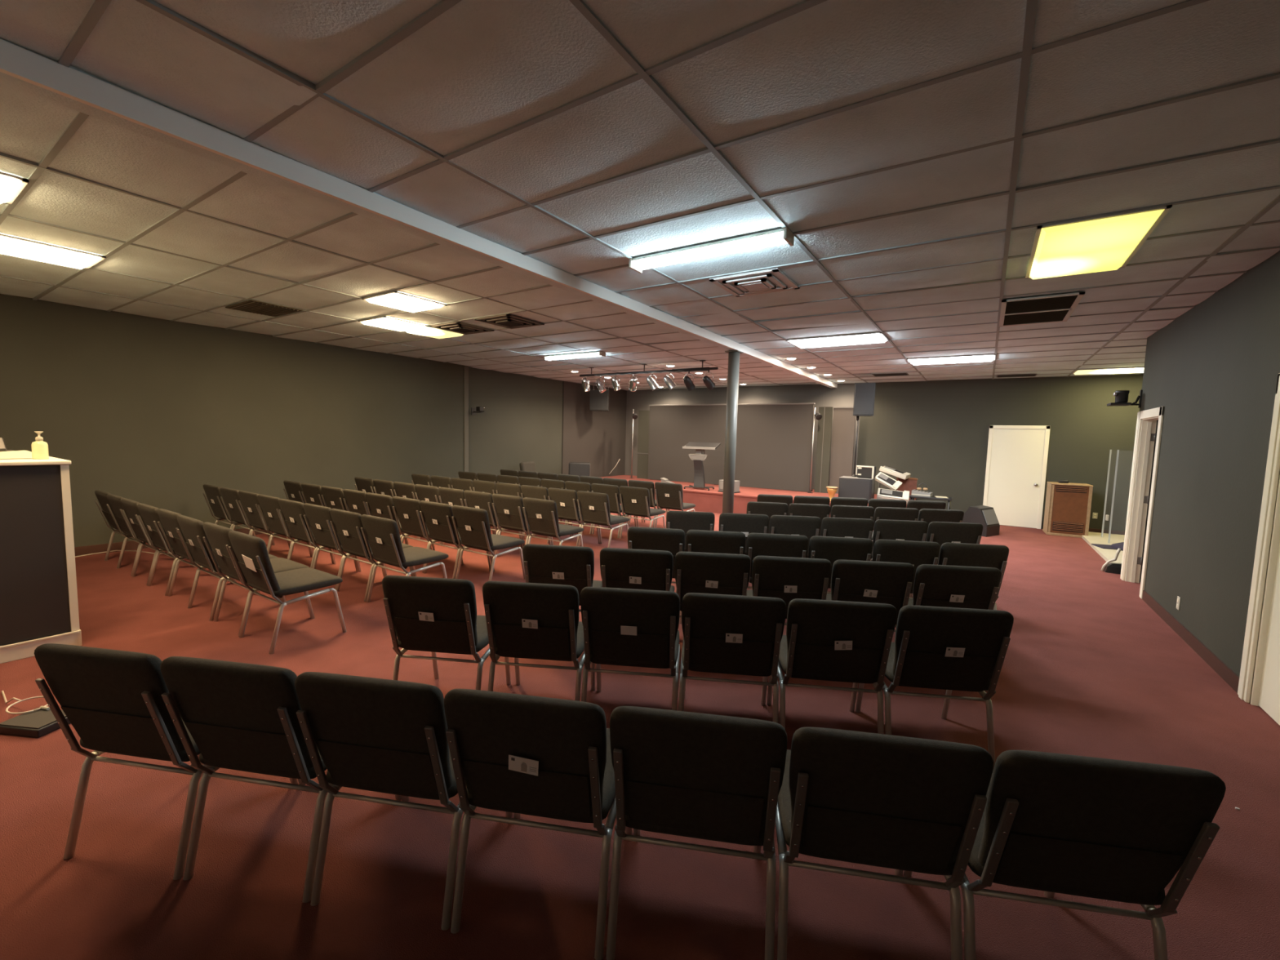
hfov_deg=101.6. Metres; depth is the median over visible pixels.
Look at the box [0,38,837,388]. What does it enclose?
beam
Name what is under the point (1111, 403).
tray
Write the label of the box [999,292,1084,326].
ceiling vent
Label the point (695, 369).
bar
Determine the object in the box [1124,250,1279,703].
wall
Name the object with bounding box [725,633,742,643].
card
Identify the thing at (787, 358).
recessed light
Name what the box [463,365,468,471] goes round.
trim
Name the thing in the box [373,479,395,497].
chair
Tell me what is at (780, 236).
strip light
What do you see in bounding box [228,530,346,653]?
chair
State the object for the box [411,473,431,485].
chair
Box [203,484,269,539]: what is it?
chair
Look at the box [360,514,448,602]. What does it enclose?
chair
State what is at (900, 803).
chair
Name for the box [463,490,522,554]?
chair
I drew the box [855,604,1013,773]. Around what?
chair
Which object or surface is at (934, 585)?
chair
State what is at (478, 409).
camera
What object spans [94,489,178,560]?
chair
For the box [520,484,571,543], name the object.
chair
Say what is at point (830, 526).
chair
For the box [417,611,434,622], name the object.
card
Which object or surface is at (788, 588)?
card
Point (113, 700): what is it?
chair
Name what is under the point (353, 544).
chair
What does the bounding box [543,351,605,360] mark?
strip light
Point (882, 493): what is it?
keyboard
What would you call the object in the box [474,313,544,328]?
ceiling vent
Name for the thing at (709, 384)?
lamp
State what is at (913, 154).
ceiling
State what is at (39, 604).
counter
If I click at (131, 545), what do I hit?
baseboard
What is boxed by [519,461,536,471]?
armchair
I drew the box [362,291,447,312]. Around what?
recessed light
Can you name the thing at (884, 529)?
chair
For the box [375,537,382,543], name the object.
card
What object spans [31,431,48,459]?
sanitizer bottle
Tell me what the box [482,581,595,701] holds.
chair
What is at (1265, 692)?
door
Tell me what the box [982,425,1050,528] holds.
door
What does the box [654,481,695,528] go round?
chair
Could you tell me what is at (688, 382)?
lamp
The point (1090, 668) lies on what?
floor
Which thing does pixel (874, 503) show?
chair
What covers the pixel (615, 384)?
lamp
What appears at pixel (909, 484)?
base cabinet
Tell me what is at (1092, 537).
floor
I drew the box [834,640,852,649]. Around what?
card
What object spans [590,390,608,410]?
grille
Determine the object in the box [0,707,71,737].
case
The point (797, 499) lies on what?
chair
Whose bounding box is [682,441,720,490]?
lectern
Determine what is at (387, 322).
recessed light
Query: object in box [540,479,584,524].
chair
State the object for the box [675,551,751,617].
chair
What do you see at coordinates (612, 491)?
chair
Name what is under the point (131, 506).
chair
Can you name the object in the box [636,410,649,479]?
wall panel
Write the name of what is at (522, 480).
chair
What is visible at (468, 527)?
card
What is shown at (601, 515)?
chair
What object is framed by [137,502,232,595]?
chair
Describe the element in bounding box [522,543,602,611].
chair
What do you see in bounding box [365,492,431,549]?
chair
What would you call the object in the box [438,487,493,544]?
chair
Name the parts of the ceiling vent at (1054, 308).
louvre panel, louvre panel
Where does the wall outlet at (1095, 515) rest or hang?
attached to the wall at (935, 432)
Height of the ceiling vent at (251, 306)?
0.019 m
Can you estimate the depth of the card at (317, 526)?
5.45 m
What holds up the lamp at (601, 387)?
hanging from the bar
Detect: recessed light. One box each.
[0,171,28,204]
[0,233,106,269]
[357,316,428,331]
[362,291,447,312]
[404,325,464,338]
[785,357,797,359]
[786,332,888,348]
[906,354,995,364]
[1025,204,1172,279]
[1071,367,1143,374]
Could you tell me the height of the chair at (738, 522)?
0.868 m
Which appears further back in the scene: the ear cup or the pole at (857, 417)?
the pole at (857, 417)
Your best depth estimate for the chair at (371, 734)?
1.73 m
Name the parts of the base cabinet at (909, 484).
lid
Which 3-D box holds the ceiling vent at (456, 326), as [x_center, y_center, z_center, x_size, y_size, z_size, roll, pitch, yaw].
[-2.379,-2.022,7.005,0.580,0.037,0.580,5,6,33]
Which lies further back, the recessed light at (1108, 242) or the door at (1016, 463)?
the door at (1016, 463)
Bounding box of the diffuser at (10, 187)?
[0,175,20,204]
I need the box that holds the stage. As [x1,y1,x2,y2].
[597,475,916,517]
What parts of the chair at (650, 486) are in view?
backrest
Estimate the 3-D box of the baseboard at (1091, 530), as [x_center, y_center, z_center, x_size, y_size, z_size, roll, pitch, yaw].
[8.958,1.010,10.102,6.400,0.105,0.014,5,6,33]
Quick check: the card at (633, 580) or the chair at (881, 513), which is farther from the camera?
the chair at (881, 513)
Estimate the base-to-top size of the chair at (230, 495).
0.868 m
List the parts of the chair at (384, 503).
backrest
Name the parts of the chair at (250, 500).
backrest, seat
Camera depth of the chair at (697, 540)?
4.54 m
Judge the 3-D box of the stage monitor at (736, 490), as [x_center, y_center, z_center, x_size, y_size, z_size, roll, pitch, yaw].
[2.034,0.145,11.909,0.420,0.279,0.281,5,6,39]
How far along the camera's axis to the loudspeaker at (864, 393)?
10.59 m
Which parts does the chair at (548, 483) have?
backrest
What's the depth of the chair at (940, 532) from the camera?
5.41 m
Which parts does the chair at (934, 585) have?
seat, backrest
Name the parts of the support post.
cap plate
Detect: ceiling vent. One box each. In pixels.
[225,299,302,316]
[430,321,494,334]
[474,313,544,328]
[709,267,799,297]
[871,372,908,376]
[996,373,1036,377]
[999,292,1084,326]
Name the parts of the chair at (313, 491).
backrest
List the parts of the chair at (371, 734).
leg, rail, backrest, seat, leg, leg, leg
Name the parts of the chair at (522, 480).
backrest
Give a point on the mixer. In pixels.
(914, 492)
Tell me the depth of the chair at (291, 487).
7.75 m
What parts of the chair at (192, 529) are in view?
leg, backrest, leg, seat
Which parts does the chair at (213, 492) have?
backrest, seat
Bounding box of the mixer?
[911,489,933,497]
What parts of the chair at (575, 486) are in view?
backrest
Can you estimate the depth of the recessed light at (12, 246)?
4.25 m
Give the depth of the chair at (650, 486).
9.42 m
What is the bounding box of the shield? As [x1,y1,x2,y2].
[1101,449,1119,542]
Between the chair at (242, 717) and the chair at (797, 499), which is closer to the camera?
the chair at (242, 717)
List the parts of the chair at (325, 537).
leg, backrest, seat, leg, leg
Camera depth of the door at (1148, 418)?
6.47 m
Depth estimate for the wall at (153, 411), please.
7.64 m
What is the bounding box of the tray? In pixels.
[1106,402,1131,405]
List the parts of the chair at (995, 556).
backrest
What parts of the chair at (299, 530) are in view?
leg, backrest, seat, leg, leg, leg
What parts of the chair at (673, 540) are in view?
backrest, leg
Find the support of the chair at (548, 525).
on the floor at (1090, 668)
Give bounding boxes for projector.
[1106,390,1142,408]
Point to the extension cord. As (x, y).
(113, 550)
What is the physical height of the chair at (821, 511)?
0.868 m
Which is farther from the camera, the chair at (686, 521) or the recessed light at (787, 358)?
the recessed light at (787, 358)
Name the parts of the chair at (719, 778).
leg, leg, seat, backrest, leg, leg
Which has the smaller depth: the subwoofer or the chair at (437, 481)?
the chair at (437, 481)
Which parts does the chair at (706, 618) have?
leg, rail, leg, seat, backrest, leg, leg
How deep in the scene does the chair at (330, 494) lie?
7.13 m
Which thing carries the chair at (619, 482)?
on the floor at (1090, 668)
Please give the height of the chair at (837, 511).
0.868 m
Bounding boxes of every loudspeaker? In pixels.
[589,383,608,411]
[853,382,875,416]
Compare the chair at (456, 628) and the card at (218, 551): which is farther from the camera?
the card at (218, 551)
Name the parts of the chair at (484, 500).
backrest, leg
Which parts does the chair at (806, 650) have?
leg, rail, leg, seat, backrest, leg, leg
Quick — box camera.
[471,406,484,415]
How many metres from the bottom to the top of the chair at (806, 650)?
0.868 m
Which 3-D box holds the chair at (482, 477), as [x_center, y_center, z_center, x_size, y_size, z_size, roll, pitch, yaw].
[-2.832,0.293,10.414,0.563,0.868,0.616,5,6,33]
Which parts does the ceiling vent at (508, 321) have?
plate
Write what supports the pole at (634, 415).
on the stage
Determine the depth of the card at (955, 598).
3.49 m
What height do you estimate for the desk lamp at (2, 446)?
0.301 m
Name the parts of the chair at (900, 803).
rail, leg, seat, backrest, leg, rail, leg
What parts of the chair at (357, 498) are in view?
backrest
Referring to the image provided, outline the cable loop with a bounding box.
[1,690,49,714]
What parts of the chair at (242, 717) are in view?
leg, rail, backrest, seat, leg, leg, leg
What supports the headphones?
on the mixer
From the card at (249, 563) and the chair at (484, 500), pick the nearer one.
the card at (249, 563)
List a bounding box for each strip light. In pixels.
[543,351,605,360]
[628,226,794,273]
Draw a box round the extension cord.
[75,550,168,557]
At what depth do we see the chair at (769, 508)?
6.71 m
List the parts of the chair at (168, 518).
leg, backrest, seat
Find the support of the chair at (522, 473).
on the floor at (1090, 668)
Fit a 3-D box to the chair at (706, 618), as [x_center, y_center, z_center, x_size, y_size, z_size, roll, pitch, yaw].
[0.505,1.004,3.002,0.534,0.868,0.616,2,5,6]
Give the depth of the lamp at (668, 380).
9.73 m
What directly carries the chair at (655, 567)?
on the floor at (1090, 668)
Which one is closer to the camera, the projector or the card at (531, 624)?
the card at (531, 624)
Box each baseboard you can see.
[74,527,272,555]
[1088,528,1124,534]
[1142,590,1239,693]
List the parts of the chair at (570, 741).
leg, rail, leg, backrest, seat, leg, rail, leg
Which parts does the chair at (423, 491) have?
backrest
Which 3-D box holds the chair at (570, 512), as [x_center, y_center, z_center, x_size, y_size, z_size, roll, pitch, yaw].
[-1.004,0.548,7.951,0.560,0.868,0.616,5,6,34]
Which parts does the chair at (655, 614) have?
leg, leg, backrest, seat, leg, rail, leg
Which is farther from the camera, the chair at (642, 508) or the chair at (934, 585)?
the chair at (642, 508)
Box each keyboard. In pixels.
[875,471,902,490]
[876,488,909,502]
[879,466,911,479]
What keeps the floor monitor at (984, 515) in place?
on the floor at (1090, 668)
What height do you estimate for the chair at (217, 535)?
0.868 m
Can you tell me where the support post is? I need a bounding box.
[722,350,743,513]
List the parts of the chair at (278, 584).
leg, backrest, leg, seat, rail, leg, leg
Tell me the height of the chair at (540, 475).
0.868 m
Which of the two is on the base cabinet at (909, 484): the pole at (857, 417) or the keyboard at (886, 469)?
the keyboard at (886, 469)
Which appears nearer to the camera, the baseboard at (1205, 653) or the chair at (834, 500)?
the baseboard at (1205, 653)
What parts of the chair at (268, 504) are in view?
leg, backrest, seat, leg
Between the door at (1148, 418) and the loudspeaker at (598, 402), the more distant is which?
the loudspeaker at (598, 402)
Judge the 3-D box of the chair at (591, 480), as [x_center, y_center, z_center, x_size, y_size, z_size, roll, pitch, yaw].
[-0.798,0.352,10.349,0.560,0.868,0.616,5,6,33]
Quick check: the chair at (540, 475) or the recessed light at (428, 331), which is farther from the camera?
the chair at (540, 475)
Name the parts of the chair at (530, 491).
backrest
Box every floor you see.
[0,503,1279,959]
[1081,531,1124,563]
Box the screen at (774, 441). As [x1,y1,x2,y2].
[647,403,814,492]
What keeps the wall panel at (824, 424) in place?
on the stage
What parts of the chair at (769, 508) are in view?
backrest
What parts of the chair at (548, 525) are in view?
backrest, seat, rail, leg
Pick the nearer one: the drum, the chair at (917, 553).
the chair at (917, 553)
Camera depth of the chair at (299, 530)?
5.77 m
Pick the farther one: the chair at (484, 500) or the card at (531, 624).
the chair at (484, 500)
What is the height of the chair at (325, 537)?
0.868 m
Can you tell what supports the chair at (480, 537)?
on the floor at (1090, 668)
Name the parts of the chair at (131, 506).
leg, backrest, seat, leg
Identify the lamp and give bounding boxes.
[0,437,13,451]
[582,376,590,391]
[595,376,606,393]
[611,374,621,391]
[628,374,637,391]
[646,373,658,391]
[662,372,676,390]
[683,370,695,391]
[702,369,715,390]
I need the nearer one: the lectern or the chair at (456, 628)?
the chair at (456, 628)
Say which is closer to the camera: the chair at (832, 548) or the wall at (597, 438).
the chair at (832, 548)
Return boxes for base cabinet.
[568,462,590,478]
[896,476,917,500]
[1042,481,1093,537]
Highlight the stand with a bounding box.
[1100,547,1121,574]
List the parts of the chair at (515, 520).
backrest, seat, leg, leg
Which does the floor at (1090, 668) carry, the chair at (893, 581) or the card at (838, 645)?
the chair at (893, 581)
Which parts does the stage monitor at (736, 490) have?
panel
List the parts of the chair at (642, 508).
leg, backrest, seat, leg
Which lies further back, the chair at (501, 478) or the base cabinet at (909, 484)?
the base cabinet at (909, 484)
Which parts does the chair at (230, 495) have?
backrest, seat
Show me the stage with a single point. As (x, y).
(704, 500)
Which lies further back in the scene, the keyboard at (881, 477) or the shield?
the keyboard at (881, 477)
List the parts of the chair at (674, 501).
backrest, seat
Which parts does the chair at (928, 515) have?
backrest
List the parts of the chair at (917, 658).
leg, leg, seat, leg, backrest, rail, leg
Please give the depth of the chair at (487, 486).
8.61 m
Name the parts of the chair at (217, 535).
leg, backrest, leg, seat, leg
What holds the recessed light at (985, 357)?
in the ceiling
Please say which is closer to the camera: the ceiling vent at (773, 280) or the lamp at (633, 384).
the ceiling vent at (773, 280)
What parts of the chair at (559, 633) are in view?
leg, leg, backrest, seat, leg, rail, leg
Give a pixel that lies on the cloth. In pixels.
(1114, 546)
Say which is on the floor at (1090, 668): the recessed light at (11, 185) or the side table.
the side table
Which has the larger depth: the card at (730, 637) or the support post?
the support post
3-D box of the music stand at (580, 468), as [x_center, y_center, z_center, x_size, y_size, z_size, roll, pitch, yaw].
[-1.530,0.042,13.212,0.529,0.960,0.559,1,5,-5]
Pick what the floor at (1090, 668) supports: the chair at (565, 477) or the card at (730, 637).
the chair at (565, 477)
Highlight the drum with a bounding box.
[826,486,838,502]
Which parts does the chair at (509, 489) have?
backrest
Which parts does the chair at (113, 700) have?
leg, rail, backrest, seat, leg, leg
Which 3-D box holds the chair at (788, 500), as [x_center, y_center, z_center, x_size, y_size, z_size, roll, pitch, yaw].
[2.012,0.626,7.973,0.515,0.868,0.616,2,5,8]
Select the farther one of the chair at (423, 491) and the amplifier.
the amplifier
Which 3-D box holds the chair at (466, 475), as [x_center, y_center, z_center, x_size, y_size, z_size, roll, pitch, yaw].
[-3.315,0.254,10.725,0.563,0.868,0.616,5,6,33]
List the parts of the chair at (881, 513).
backrest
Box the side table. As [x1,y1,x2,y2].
[909,494,952,509]
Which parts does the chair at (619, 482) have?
backrest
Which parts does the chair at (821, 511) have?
backrest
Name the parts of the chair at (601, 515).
leg, backrest, leg, seat, leg, rail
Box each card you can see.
[215,548,222,555]
[241,554,257,572]
[315,523,321,529]
[342,529,348,535]
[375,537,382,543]
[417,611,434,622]
[431,519,437,524]
[465,524,471,530]
[508,754,538,776]
[521,618,537,628]
[536,514,542,518]
[551,572,564,579]
[620,625,636,635]
[629,576,641,584]
[705,580,718,588]
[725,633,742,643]
[784,585,797,592]
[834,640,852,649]
[863,589,877,597]
[945,647,964,657]
[949,594,964,602]
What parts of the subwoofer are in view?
panel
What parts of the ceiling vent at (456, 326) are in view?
plate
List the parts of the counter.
baseboard, corner post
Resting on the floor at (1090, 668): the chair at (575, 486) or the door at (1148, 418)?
the chair at (575, 486)
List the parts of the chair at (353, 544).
leg, backrest, leg, seat, leg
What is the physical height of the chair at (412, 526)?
0.868 m
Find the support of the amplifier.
on the subwoofer
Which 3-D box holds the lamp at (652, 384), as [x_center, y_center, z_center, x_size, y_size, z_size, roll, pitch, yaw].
[0.241,-1.881,10.002,0.254,0.347,0.160,1,5,-5]
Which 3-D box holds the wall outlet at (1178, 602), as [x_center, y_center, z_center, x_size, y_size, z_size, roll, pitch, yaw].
[4.976,1.138,4.828,0.011,0.118,0.075,5,6,33]
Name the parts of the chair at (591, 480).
backrest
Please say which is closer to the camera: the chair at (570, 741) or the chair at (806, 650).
the chair at (570, 741)
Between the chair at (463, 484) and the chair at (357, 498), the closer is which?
the chair at (357, 498)
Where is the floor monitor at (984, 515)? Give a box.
[962,505,999,537]
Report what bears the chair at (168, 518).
on the floor at (1090, 668)
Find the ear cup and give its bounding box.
[916,487,928,490]
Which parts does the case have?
lid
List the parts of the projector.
bracket arm, wall plate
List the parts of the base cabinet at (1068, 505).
corner trim, panel, corner trim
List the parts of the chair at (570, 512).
backrest, seat, leg, leg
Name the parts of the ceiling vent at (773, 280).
plate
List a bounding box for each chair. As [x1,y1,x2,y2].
[34,643,297,879]
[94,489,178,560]
[106,493,193,575]
[121,497,210,585]
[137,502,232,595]
[157,508,235,605]
[160,656,401,902]
[177,515,282,621]
[202,521,311,635]
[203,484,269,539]
[220,487,289,549]
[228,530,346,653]
[238,490,311,556]
[257,494,333,564]
[278,498,358,571]
[283,480,307,503]
[294,671,512,930]
[301,483,349,510]
[303,502,384,589]
[320,485,349,511]
[329,508,413,601]
[342,488,405,543]
[354,476,377,493]
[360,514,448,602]
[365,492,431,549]
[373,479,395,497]
[382,575,511,689]
[392,496,459,572]
[393,481,418,540]
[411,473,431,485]
[414,484,441,544]
[419,500,491,578]
[431,475,452,488]
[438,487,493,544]
[444,688,631,959]
[451,477,473,490]
[451,505,525,581]
[457,471,477,480]
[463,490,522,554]
[472,480,498,531]
[477,472,497,483]
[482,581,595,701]
[492,493,551,555]
[495,482,523,536]
[497,475,519,484]
[500,469,519,476]
[518,471,537,478]
[518,476,561,520]
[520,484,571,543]
[522,497,583,546]
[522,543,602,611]
[537,472,558,479]
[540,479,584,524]
[547,487,599,546]
[558,474,580,482]
[564,480,609,533]
[577,490,629,547]
[580,475,618,515]
[580,586,679,710]
[591,483,636,537]
[600,547,674,591]
[603,477,643,524]
[605,706,787,959]
[619,485,665,538]
[627,480,667,527]
[627,526,684,623]
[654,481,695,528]
[666,510,715,551]
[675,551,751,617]
[678,592,786,723]
[686,529,745,554]
[719,512,768,555]
[746,501,787,533]
[746,533,808,588]
[746,555,831,625]
[756,493,792,515]
[766,598,897,733]
[768,515,820,558]
[775,726,993,959]
[787,503,830,536]
[793,495,830,505]
[808,535,872,593]
[820,517,874,539]
[826,559,914,631]
[830,497,867,516]
[830,505,874,519]
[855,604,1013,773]
[867,498,906,530]
[870,506,919,560]
[871,519,928,560]
[872,539,940,598]
[903,750,1226,959]
[906,500,946,511]
[907,564,1001,691]
[917,508,964,541]
[926,521,982,564]
[937,542,1008,609]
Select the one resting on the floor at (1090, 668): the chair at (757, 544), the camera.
the chair at (757, 544)
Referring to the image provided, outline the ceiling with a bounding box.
[0,0,1279,390]
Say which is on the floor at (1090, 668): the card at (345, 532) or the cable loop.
the cable loop
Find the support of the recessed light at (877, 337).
in the ceiling
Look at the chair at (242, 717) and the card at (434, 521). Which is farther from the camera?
the card at (434, 521)
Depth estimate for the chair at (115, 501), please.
5.81 m
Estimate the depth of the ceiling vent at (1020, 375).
10.23 m
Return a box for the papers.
[0,450,31,459]
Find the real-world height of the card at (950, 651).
0.057 m
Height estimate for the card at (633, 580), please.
0.056 m
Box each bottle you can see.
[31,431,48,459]
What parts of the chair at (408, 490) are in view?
backrest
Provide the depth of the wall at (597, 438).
14.88 m
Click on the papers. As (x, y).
(13, 454)
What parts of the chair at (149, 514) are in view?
leg, backrest, seat, leg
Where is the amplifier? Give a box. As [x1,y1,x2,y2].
[855,465,875,479]
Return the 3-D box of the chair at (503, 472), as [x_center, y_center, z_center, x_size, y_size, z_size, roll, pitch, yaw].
[-2.701,0.196,11.608,0.560,0.868,0.616,5,6,33]
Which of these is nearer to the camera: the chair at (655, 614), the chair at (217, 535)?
the chair at (655, 614)
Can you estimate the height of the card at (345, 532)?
0.059 m
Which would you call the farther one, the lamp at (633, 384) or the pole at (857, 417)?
the pole at (857, 417)
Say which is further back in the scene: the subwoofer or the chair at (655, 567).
the subwoofer
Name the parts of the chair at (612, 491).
backrest, seat, leg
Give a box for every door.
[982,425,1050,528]
[1120,406,1164,599]
[1237,373,1279,725]
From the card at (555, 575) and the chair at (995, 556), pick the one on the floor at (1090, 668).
the chair at (995, 556)
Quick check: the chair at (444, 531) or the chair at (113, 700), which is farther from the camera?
the chair at (444, 531)
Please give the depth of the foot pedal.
12.95 m
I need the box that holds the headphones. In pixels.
[916,482,928,490]
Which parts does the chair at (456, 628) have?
leg, rail, backrest, leg, seat, leg, rail, leg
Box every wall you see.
[0,293,563,546]
[561,381,626,476]
[624,373,1143,531]
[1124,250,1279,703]
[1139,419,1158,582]
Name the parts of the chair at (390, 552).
leg, backrest, seat, leg, rail, leg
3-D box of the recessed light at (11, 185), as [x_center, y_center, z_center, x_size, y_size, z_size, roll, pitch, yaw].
[-3.958,-1.724,2.935,0.610,0.037,0.610,5,6,33]
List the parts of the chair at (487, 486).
backrest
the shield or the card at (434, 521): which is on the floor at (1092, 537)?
the shield
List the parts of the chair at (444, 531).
leg, backrest, seat, leg, leg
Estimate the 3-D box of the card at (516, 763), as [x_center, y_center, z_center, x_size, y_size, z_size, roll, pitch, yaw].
[-0.362,0.886,1.621,0.103,0.071,0.019,2,5,7]
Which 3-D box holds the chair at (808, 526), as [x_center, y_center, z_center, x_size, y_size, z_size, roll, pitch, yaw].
[1.681,0.793,5.884,0.532,0.868,0.616,2,5,6]
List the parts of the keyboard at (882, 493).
control panel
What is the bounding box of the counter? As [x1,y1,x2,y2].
[0,456,82,663]
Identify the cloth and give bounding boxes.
[1091,542,1124,551]
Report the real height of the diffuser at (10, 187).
0.030 m
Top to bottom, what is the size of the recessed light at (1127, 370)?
0.037 m
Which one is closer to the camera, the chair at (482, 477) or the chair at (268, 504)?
the chair at (268, 504)
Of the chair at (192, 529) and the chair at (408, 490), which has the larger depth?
the chair at (408, 490)
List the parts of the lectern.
shield plate, neck plate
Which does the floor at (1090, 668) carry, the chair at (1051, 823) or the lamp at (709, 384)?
the chair at (1051, 823)
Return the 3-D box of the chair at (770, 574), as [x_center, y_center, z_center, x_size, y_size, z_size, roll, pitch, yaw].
[1.071,0.943,3.908,0.533,0.868,0.616,2,5,7]
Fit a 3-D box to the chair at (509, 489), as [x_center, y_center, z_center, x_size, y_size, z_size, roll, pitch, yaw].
[-1.959,0.470,8.580,0.560,0.868,0.616,5,6,33]
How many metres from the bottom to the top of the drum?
0.296 m
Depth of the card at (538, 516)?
6.46 m
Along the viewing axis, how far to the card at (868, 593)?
3.56 m
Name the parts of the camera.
wall plate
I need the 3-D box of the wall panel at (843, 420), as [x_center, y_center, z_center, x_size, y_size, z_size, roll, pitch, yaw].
[4.688,-0.678,12.106,0.485,2.006,0.053,5,6,33]
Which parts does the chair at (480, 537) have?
leg, backrest, leg, seat, leg, rail, leg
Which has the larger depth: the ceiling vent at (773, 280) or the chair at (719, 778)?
the ceiling vent at (773, 280)
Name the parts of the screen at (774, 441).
rail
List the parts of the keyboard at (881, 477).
control panel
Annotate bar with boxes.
[579,360,718,376]
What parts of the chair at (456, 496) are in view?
backrest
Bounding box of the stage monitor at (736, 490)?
[717,480,740,493]
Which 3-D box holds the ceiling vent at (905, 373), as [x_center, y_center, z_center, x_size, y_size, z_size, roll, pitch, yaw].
[5.084,-2.141,10.606,0.640,0.011,0.360,5,6,33]
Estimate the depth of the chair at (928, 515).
6.45 m
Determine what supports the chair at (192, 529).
on the floor at (1090, 668)
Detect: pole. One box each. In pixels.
[629,408,637,478]
[807,407,822,493]
[851,416,859,476]
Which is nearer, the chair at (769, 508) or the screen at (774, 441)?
the chair at (769, 508)
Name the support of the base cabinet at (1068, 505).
on the floor at (1090, 668)
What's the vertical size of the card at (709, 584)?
0.057 m
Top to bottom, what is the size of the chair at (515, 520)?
0.868 m
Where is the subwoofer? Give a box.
[838,475,875,503]
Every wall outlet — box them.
[1092,512,1097,519]
[1176,595,1180,610]
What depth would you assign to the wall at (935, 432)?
11.25 m
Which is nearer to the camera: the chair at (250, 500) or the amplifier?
the chair at (250, 500)
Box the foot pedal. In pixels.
[660,477,674,483]
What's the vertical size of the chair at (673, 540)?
0.868 m
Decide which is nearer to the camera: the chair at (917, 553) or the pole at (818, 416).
the chair at (917, 553)
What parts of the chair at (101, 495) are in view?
backrest, leg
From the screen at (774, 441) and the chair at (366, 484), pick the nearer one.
the chair at (366, 484)
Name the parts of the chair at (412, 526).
backrest, seat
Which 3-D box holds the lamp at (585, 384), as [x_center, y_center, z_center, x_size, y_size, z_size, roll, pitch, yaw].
[-1.123,-2.003,10.904,0.182,0.326,0.219,1,5,-5]
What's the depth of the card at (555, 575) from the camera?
3.80 m
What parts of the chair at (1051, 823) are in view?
leg, rail, leg, leg, seat, backrest, rail, leg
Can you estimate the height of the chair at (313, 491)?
0.868 m
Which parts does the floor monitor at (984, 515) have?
panel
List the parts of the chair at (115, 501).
backrest, leg, seat, leg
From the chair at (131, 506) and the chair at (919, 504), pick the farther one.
the chair at (919, 504)
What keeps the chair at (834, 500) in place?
on the floor at (1090, 668)

